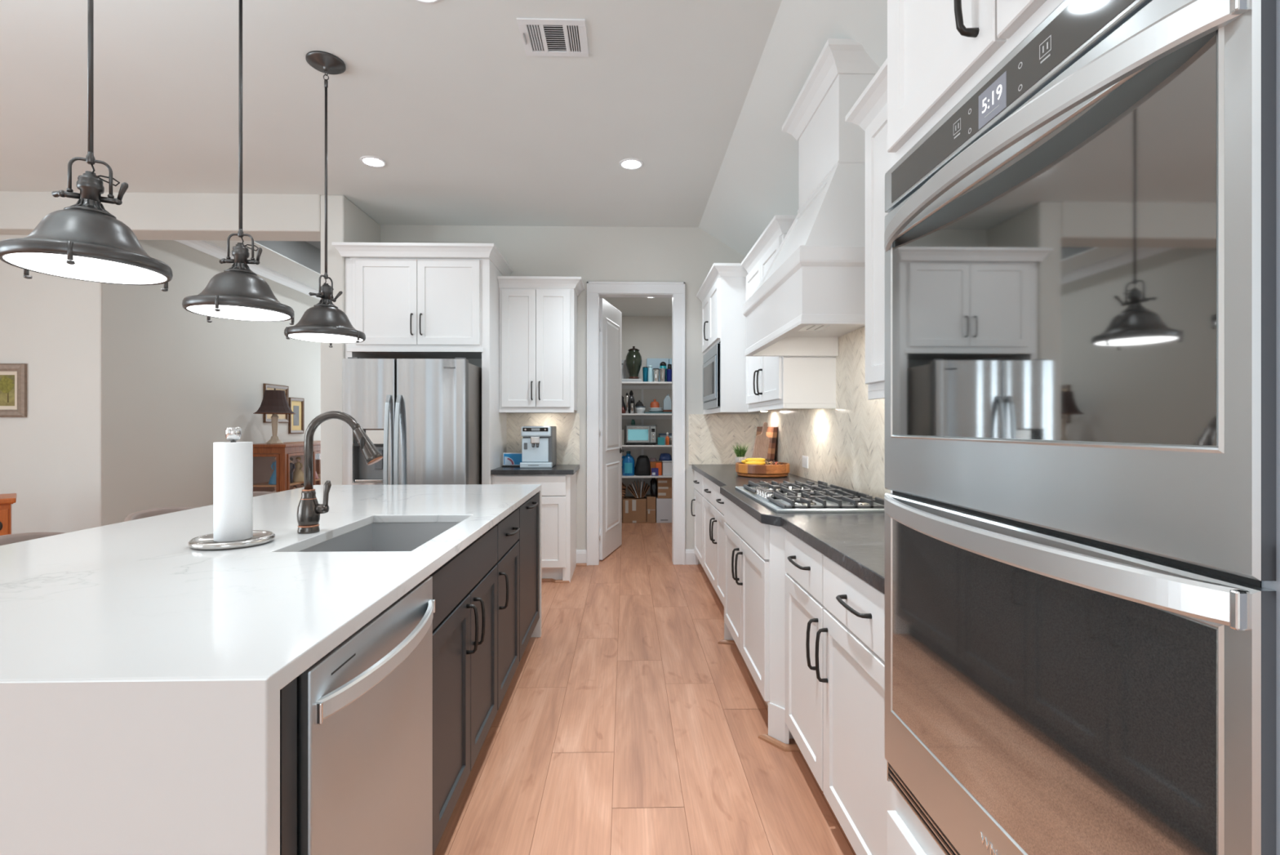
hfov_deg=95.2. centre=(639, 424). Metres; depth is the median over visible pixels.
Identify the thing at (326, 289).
socket
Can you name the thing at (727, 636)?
post
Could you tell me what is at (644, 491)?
paper bag
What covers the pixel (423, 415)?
refrigerator
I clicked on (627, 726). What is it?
floor
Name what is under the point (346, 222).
wall
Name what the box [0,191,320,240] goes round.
wall header
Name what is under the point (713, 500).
base cabinet
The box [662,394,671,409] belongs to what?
canister
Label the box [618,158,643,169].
recessed light
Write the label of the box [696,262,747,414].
upper cabinet
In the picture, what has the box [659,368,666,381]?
tumbler
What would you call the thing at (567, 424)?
tile backsplash
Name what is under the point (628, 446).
shelf
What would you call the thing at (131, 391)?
wall
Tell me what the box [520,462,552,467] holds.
drip tray
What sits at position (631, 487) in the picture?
paper bag
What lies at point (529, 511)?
base cabinet
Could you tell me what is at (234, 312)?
diffuser
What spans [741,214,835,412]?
upper cabinet
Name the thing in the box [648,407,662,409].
plate
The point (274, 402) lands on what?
table lamp
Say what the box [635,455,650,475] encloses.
bag
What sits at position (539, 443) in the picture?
coffee machine
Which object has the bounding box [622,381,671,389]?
shelf
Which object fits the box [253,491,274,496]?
counter stool
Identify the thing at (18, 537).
counter stool
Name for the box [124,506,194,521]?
counter stool
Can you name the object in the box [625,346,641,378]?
ceramic jar
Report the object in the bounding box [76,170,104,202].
socket
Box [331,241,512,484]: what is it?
tall cabinet
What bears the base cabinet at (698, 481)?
on the floor
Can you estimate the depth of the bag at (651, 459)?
7.82 m
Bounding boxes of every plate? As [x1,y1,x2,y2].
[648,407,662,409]
[648,409,662,412]
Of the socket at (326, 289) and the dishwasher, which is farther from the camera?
the socket at (326, 289)
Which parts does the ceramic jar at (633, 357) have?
lid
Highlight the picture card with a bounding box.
[502,453,522,466]
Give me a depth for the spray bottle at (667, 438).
7.61 m
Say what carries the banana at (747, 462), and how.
in the lazy susan tray at (742, 469)
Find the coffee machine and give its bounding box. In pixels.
[520,426,556,467]
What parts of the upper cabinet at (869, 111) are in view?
crown moulding, light rail, door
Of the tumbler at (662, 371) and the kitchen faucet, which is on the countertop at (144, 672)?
the kitchen faucet
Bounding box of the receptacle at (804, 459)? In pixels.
[802,457,807,466]
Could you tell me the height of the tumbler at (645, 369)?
0.197 m
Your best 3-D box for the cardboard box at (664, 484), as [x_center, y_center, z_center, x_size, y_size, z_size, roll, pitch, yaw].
[0.348,0.826,7.755,0.242,0.264,0.291,0,0,-1]
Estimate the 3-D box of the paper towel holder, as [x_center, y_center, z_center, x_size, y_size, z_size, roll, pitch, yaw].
[-1.232,0.182,1.770,0.216,0.350,0.216,0,0,-1]
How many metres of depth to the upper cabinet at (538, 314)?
4.96 m
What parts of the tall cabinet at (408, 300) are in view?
door, handle, handle, crown moulding, door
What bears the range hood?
attached to the wall
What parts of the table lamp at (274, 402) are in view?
lamp shade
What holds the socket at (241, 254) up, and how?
attached to the pendant lamp at (237, 292)
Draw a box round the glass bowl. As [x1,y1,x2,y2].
[635,406,645,413]
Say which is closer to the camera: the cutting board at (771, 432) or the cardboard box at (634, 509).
the cutting board at (771, 432)
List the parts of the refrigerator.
dispenser panel, door, handle, handle, door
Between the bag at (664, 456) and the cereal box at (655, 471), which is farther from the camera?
the bag at (664, 456)
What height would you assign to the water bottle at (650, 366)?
0.216 m
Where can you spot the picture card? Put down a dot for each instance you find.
(509, 460)
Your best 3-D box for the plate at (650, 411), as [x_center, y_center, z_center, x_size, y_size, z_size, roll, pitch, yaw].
[0.210,-0.182,7.707,0.196,0.028,0.196,0,0,-1]
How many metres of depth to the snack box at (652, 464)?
7.71 m
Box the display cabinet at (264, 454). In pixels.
[253,440,320,492]
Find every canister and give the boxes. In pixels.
[630,398,634,413]
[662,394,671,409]
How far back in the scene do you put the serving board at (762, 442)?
4.61 m
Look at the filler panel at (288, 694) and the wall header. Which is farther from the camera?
the wall header
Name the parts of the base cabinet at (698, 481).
handle, drawer, door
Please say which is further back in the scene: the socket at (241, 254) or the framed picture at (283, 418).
the framed picture at (283, 418)
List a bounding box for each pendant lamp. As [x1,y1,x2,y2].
[0,0,173,291]
[182,0,294,324]
[284,50,365,347]
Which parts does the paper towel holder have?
knob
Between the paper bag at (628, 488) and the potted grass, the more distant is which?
the paper bag at (628, 488)
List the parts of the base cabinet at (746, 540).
door, handle, handle, door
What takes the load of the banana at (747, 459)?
in the lazy susan tray at (742, 469)
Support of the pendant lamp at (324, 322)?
hanging from the ceiling at (468, 128)
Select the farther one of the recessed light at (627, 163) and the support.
the support
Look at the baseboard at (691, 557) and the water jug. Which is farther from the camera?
the water jug
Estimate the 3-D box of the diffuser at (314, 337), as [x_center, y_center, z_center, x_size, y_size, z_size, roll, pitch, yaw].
[-1.562,-0.428,2.908,0.331,0.010,0.331,0,0,-1]
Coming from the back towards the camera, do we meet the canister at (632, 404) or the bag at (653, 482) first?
the bag at (653, 482)
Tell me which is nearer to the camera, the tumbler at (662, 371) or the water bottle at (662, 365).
the tumbler at (662, 371)
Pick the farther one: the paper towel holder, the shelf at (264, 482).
the shelf at (264, 482)
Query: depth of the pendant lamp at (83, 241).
1.59 m
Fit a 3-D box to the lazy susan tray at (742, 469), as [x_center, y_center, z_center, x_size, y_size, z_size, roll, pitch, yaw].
[0.864,0.312,4.122,0.374,0.087,0.374,0,0,-1]
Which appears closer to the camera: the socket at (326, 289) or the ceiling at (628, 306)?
the socket at (326, 289)
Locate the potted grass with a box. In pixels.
[730,443,751,462]
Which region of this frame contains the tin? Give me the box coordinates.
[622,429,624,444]
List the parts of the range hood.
ledge moulding, trim, crown moulding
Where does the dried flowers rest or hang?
on the lazy susan tray at (742, 469)
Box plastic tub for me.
[658,433,671,444]
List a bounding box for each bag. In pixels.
[627,485,635,497]
[629,484,637,497]
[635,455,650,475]
[640,480,644,497]
[642,483,647,497]
[643,484,649,497]
[648,457,656,461]
[650,477,657,496]
[655,462,662,475]
[658,453,671,460]
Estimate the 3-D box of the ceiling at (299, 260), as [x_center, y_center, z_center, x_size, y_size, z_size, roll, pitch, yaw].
[-3.445,-1.987,6.882,2.050,0.360,4.170,0,0,-1]
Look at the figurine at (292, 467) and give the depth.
6.61 m
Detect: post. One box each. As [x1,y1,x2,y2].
[724,621,733,639]
[768,524,788,743]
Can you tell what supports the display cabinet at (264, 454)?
on the floor
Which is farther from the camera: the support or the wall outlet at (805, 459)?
the support
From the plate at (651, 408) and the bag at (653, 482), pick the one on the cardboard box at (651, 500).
the bag at (653, 482)
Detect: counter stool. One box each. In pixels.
[0,532,66,545]
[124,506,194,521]
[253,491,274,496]
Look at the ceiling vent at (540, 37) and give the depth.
2.71 m
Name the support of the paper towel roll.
on the paper towel holder
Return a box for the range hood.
[742,38,879,356]
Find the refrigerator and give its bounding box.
[342,356,481,484]
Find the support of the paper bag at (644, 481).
on the cardboard box at (634, 509)
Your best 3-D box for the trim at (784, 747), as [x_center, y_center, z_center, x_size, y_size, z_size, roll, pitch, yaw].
[0.539,1.263,3.309,0.166,0.020,4.030,0,0,-1]
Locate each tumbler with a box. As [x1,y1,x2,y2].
[642,366,648,381]
[653,368,659,381]
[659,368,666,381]
[666,368,671,381]
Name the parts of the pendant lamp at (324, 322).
wing handle, lamp shade, stem, wing handle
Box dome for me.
[650,399,659,407]
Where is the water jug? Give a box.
[622,450,635,475]
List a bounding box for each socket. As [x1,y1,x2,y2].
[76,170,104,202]
[231,242,249,264]
[320,283,332,299]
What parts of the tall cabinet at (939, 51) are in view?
drawer, door, handle, door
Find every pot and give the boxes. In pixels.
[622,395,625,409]
[735,456,746,462]
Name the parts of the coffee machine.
panel, spout, control panel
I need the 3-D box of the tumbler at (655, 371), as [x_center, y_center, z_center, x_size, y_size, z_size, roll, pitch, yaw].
[0.208,-0.649,7.637,0.086,0.177,0.086,0,0,-1]
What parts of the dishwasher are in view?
handle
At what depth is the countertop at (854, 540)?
2.09 m
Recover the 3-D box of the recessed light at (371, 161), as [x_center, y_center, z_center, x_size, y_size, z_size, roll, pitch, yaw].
[-1.828,-1.804,4.006,0.168,0.006,0.168,0,0,-1]
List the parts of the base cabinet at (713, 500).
drawer, door, handle, handle, drawer, handle, door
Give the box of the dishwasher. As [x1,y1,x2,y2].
[297,575,435,854]
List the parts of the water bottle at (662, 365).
lid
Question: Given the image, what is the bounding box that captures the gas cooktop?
[735,480,884,512]
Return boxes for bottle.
[628,390,635,413]
[648,364,653,381]
[659,361,666,381]
[665,431,669,444]
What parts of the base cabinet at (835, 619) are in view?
handle, drawer, door, handle, handle, drawer, handle, door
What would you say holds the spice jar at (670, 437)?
on the shelf at (628, 446)
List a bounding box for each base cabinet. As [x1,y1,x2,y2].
[0,493,16,535]
[429,524,497,854]
[492,471,576,582]
[495,507,519,711]
[517,492,539,662]
[690,470,704,567]
[703,476,724,605]
[724,496,794,738]
[785,529,890,854]
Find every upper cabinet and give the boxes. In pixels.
[497,275,584,412]
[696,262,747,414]
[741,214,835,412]
[844,57,890,399]
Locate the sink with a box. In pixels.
[298,522,458,551]
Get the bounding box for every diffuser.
[2,252,167,284]
[186,304,290,320]
[288,333,362,342]
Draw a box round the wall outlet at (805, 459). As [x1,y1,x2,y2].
[802,455,808,468]
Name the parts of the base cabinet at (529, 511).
handle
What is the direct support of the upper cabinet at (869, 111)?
attached to the wall
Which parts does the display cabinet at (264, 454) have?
glass door, post, glass door, glass door, post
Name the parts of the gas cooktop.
knob, knob, knob, knob, knob, burner, burner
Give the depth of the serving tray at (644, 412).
7.57 m
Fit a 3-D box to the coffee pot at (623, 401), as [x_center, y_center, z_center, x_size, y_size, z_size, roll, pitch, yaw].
[-0.245,-0.271,7.716,0.120,0.242,0.120,0,0,-1]
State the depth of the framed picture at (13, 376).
4.65 m
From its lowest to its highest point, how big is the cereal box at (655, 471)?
0.100 m
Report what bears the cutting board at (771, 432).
on the countertop at (854, 540)
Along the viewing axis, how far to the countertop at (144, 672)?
0.93 m
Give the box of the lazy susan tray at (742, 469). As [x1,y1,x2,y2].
[735,461,790,477]
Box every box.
[622,496,646,522]
[645,494,655,522]
[646,358,668,381]
[649,461,662,475]
[651,467,658,475]
[655,496,671,522]
[656,477,671,497]
[657,436,664,444]
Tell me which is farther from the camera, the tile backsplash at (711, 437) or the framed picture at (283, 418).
the framed picture at (283, 418)
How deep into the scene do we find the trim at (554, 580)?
4.75 m
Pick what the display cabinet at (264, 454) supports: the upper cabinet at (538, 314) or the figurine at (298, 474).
the figurine at (298, 474)
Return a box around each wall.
[0,234,320,533]
[320,195,380,484]
[379,224,758,564]
[622,315,671,518]
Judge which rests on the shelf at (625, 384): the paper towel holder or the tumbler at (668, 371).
the tumbler at (668, 371)
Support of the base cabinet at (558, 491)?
on the floor
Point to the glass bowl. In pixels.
(638, 409)
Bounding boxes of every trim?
[174,240,320,299]
[541,563,586,582]
[586,281,684,564]
[701,564,800,751]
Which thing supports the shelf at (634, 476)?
attached to the wall at (651, 335)
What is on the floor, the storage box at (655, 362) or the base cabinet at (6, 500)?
the base cabinet at (6, 500)
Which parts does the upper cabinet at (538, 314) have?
door, handle, crown moulding, door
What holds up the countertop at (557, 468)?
on the base cabinet at (558, 491)
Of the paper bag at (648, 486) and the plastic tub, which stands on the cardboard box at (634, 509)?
the paper bag at (648, 486)
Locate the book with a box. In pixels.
[622,378,641,380]
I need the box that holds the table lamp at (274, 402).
[253,387,296,444]
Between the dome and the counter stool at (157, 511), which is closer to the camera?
the counter stool at (157, 511)
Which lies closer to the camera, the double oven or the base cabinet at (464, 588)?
the double oven
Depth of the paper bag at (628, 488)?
7.65 m
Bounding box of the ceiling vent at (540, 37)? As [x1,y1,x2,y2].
[516,17,588,57]
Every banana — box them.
[745,457,767,461]
[745,461,767,464]
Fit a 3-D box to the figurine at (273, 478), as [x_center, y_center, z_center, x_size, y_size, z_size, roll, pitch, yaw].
[-4.047,0.492,6.522,0.173,0.329,0.171,0,0,-1]
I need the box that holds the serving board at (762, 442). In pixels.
[751,422,769,461]
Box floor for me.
[433,518,856,854]
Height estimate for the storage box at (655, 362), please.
0.334 m
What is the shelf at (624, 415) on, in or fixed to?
attached to the wall at (651, 335)
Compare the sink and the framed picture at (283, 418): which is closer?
the sink
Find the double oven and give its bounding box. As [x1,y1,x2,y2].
[884,0,1279,854]
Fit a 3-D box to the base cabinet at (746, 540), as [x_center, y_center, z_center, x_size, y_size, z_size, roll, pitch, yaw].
[0.804,0.836,2.898,0.690,0.874,1.045,0,0,-1]
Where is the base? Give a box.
[188,529,275,550]
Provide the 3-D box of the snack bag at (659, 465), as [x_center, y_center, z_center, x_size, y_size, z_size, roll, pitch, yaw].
[0.246,0.578,7.676,0.079,0.164,0.045,0,0,-1]
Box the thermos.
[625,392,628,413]
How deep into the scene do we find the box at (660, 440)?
7.59 m
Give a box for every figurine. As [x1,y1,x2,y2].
[268,456,275,484]
[289,457,295,483]
[293,456,303,482]
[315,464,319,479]
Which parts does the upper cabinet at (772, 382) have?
door, handle, handle, crown moulding, door, light rail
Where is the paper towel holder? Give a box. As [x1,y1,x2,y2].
[188,426,275,550]
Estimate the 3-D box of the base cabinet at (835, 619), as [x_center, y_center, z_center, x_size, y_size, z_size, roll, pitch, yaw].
[0.857,0.836,1.811,0.638,0.874,0.994,0,0,-1]
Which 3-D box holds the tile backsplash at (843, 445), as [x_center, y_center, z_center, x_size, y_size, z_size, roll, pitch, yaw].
[1.139,-0.084,3.340,0.008,0.886,4.022,0,0,-1]
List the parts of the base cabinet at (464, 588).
door, handle, handle, door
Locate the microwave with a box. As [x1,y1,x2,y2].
[702,342,720,409]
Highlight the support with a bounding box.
[641,388,643,490]
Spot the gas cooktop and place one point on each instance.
(797, 496)
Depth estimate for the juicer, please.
7.63 m
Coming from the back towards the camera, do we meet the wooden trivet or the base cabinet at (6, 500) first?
the wooden trivet
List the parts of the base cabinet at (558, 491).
drawer, door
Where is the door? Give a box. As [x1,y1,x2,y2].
[599,297,624,559]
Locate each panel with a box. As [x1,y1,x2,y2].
[280,676,297,854]
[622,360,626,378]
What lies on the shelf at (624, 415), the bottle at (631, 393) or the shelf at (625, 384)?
the bottle at (631, 393)
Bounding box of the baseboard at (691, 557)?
[576,549,697,564]
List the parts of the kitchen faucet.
lever handle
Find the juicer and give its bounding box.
[635,400,644,406]
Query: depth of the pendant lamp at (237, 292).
2.22 m
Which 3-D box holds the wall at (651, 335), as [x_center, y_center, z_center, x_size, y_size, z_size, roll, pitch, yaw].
[-0.098,-0.157,8.030,1.900,2.860,0.100,0,0,-1]
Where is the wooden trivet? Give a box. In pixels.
[662,409,671,412]
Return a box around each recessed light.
[360,155,386,167]
[415,0,439,3]
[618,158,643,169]
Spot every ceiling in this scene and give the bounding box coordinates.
[0,0,887,256]
[205,240,320,289]
[599,297,671,315]
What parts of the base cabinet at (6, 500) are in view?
door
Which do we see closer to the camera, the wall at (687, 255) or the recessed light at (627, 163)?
the recessed light at (627, 163)
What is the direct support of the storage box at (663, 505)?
on the floor
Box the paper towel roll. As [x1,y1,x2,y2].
[213,441,253,542]
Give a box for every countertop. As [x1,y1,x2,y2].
[0,484,541,854]
[490,464,579,474]
[692,464,884,594]
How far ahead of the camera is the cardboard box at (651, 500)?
7.59 m
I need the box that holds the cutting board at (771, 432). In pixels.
[755,426,777,461]
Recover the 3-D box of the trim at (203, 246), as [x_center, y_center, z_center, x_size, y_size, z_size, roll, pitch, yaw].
[-3.468,-1.762,6.902,1.805,0.090,4.030,0,0,-1]
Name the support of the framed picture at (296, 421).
attached to the wall at (131, 391)
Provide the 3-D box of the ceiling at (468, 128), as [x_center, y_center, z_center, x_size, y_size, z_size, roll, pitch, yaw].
[-2.688,-1.648,1.009,8.075,0.557,8.550,0,0,-1]
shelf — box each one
[253,473,320,486]
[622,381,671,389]
[622,413,671,418]
[622,444,671,448]
[622,474,671,478]
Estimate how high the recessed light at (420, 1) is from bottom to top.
0.006 m
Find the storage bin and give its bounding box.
[661,460,671,475]
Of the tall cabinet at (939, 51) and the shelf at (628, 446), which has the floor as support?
the tall cabinet at (939, 51)
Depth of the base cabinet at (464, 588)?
1.86 m
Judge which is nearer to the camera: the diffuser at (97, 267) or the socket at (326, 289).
the diffuser at (97, 267)
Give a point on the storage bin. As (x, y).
(666, 464)
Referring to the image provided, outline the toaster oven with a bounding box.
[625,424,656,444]
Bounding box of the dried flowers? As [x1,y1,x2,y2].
[764,460,782,464]
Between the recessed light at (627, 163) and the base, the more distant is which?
the recessed light at (627, 163)
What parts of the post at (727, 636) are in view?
post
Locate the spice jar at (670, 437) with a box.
[669,436,671,444]
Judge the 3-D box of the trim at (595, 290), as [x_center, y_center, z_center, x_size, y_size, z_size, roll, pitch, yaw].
[-0.038,-0.013,5.384,0.895,2.573,0.159,0,0,-1]
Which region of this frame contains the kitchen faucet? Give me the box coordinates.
[296,410,382,533]
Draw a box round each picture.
[0,363,26,417]
[263,383,288,422]
[288,397,304,433]
[293,405,298,425]
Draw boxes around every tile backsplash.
[506,413,579,464]
[688,413,758,464]
[758,325,890,498]
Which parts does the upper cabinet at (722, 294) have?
handle, door, door, crown moulding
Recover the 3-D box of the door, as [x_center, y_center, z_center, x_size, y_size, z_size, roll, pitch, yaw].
[-0.271,0.036,5.808,0.126,2.449,0.750,0,0,8]
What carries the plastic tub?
on the shelf at (628, 446)
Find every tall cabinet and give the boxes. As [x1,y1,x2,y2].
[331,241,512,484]
[887,0,1063,854]
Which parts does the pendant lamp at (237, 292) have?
wing handle, lamp shade, stem, cord, wing handle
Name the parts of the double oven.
panel glass, control panel, door glass, door glass, handle, handle, oven door, oven door, mounting frame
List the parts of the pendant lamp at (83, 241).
wing handle, lamp shade, stem, cord, wing handle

